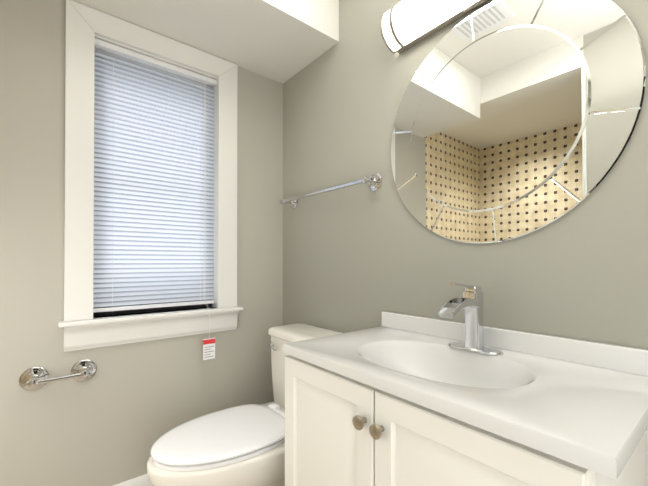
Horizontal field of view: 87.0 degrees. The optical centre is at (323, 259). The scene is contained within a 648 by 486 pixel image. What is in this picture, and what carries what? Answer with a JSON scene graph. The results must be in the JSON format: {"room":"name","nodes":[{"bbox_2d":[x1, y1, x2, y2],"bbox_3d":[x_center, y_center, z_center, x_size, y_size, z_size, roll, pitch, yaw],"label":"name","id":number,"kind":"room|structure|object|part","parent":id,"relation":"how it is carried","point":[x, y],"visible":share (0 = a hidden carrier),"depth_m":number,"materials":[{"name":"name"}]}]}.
{"room":"bathroom","nodes":[
{"label":"bathroom","id":0,"kind":"room"},
{"bbox_2d":[0,0,282,485],"bbox_3d":[-0.849,-0.233,1.595,1.440,2.620,0.160,0,-1,-39],"label":"wall","id":1,"kind":"structure","parent":0,"point":[118,414],"depth_m":1.36,"materials":[{"name":"beige paint"}]},
{"bbox_2d":[19,360,96,389],"bbox_3d":[-1.011,0.447,1.308,0.240,0.087,0.072,0,-1,-39],"label":"paper holder","id":2,"kind":"object","parent":1,"relation":"attached to","point":[34,378],"visible":1,"depth_m":1.29,"materials":[{"name":"silver metal"}]},
{"bbox_2d":[113,473,151,485],"bbox_3d":[-0.794,1.017,1.518,1.440,0.120,0.014,0,-1,-39],"label":"baseboard","id":3,"kind":"structure","parent":1,"relation":"attached to","point":[142,480],"depth_m":1.50,"materials":[{"name":"white paint"}]},
{"bbox_2d":[58,0,242,351],"bbox_3d":[-0.768,-0.333,1.605,0.757,1.390,0.186,0,-1,-39],"label":"window","id":4,"kind":"structure","parent":1,"relation":"in","point":[85,26],"depth_m":1.46,"materials":[{"name":"white paint"}]},
{"bbox_3d":[-0.731,0.311,1.555,0.721,0.102,0.043,0,-1,-39],"label":"window trim apron","id":5,"kind":"part","parent":4,"relation":"part of","materials":[{"name":"white wood"}]},
{"bbox_3d":[-0.804,-0.341,1.644,0.512,1.168,0.030,0,-1,-39],"label":"window sash","id":6,"kind":"part","parent":4,"relation":"part of","materials":[{"name":"white plastic"}]},
{"bbox_3d":[-0.790,0.212,1.622,0.524,0.059,0.010,0,-1,-39],"label":"window sash shadow","id":7,"kind":"part","parent":4,"relation":"part of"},
{"bbox_2d":[93,38,216,359],"bbox_3d":[-0.745,-0.222,1.569,0.526,1.403,0.110,0,-1,-39],"label":"window blind","id":8,"kind":"object","parent":4,"relation":"attached to","point":[153,224],"visible":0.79,"depth_m":1.58,"materials":[{"name":"white plastic"}]},
{"bbox_2d":[73,0,338,83],"bbox_3d":[-0.628,-1.288,1.362,1.400,0.513,0.490,0,-1,-39],"label":"soffit","id":9,"kind":"structure","parent":0,"point":[282,41],"depth_m":1.53,"materials":[{"name":"white paint"}]},
{"bbox_2d":[283,0,647,349],"bbox_3d":[0.619,-0.236,1.040,0.140,2.620,2.950,0,-1,-39],"label":"wall","id":10,"kind":"structure","parent":0,"point":[362,256],"depth_m":1.34,"materials":[{"name":"beige paint"}]},
{"bbox_2d":[279,173,381,208],"bbox_3d":[-0.004,-0.322,1.640,0.072,0.075,0.689,0,-1,-39],"label":"towel rail","id":11,"kind":"object","parent":10,"relation":"attached to","point":[374,181],"visible":1,"depth_m":1.48,"materials":[{"name":"silver metal"}]},
{"bbox_2d":[380,0,489,53],"bbox_3d":[0.463,-0.881,1.044,0.098,0.158,0.683,0,-1,-39],"label":"sconce","id":12,"kind":"object","parent":10,"relation":"attached to","point":[405,25],"visible":1,"depth_m":1.19,"materials":[{"name":"silver metal"}]},
{"bbox_2d":[391,0,645,243],"bbox_3d":[0.498,-0.423,1.065,0.012,0.744,0.744,0,-1,-39],"label":"mirror","id":13,"kind":"object","parent":10,"relation":"attached to","point":[514,119],"visible":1,"depth_m":0.99,"materials":[{"name":"clear glass"}]},
{"bbox_3d":[-0.367,1.118,0.231,2.700,0.100,2.950,0,-1,-39],"label":"floor","id":14,"kind":"structure","parent":0,"visible":0},
{"bbox_2d":[147,323,343,485],"bbox_3d":[-0.280,0.700,1.393,0.800,0.752,0.456,0,-1,-39],"label":"toilet","id":15,"kind":"object","parent":14,"relation":"on","point":[242,445],"visible":0.65,"depth_m":1.23,"materials":[{"name":"white ceramic"}]},
{"bbox_3d":[-0.295,0.882,1.379,0.762,0.388,0.412,0,-1,-39],"label":"bowl","id":16,"kind":"part","parent":15,"relation":"part of","materials":[{"name":"white ceramic"}]},
{"bbox_3d":[-0.372,0.667,1.318,0.540,0.040,0.374,0,-1,-39],"label":"seat","id":17,"kind":"part","parent":15,"relation":"part of","materials":[{"name":"white plastic"}]},
{"bbox_3d":[-0.241,0.411,1.617,0.024,0.028,0.077,0,-1,-39],"label":"lever","id":18,"kind":"part","parent":15,"relation":"part of","materials":[{"name":"silver metal"}]},
{"bbox_3d":[-0.060,0.519,1.573,0.224,0.387,0.456,0,-1,-39],"label":"tank","id":19,"kind":"part","parent":15,"relation":"part of","materials":[{"name":"white ceramic"}]},
{"bbox_2d":[283,283,647,485],"bbox_3d":[0.303,0.568,0.908,0.505,1.010,0.820,0,-1,-39],"label":"bathroom vanity","id":20,"kind":"object","parent":14,"relation":"on","point":[396,399],"visible":1,"depth_m":0.77,"materials":[{"name":"white paint"}]},
{"bbox_3d":[0.001,0.631,0.943,0.019,0.653,0.379,0,-1,-39],"label":"door","id":21,"kind":"part","parent":20,"relation":"part of","materials":[{"name":"white paint"}]},
{"bbox_2d":[438,283,503,355],"bbox_3d":[0.393,0.163,0.967,0.182,0.200,0.162,0,-1,-39],"label":"faucet","id":22,"kind":"object","parent":20,"relation":"on","point":[471,302],"depth_m":0.98,"materials":[{"name":"silver metal"}]},
{"bbox_3d":[0.248,0.629,0.638,0.019,0.653,0.398,0,-1,-39],"label":"door","id":23,"kind":"part","parent":20,"relation":"part of","materials":[{"name":"white paint"}]},
{"bbox_2d":[381,311,647,376],"bbox_3d":[0.493,0.235,1.061,0.020,0.059,0.814,0,-1,-39],"label":"backsplash","id":24,"kind":"structure","parent":20,"relation":"on","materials":[{"name":"white stone"}]},
{"label":"outside","id":25,"kind":"structure","parent":0,"visible":0},
{"bbox_2d":[105,68,200,154],"bbox_3d":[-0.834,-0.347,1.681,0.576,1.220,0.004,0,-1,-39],"label":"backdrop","id":26,"kind":"structure","parent":25,"point":[149,103],"depth_m":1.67,"materials":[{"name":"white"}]}
]}

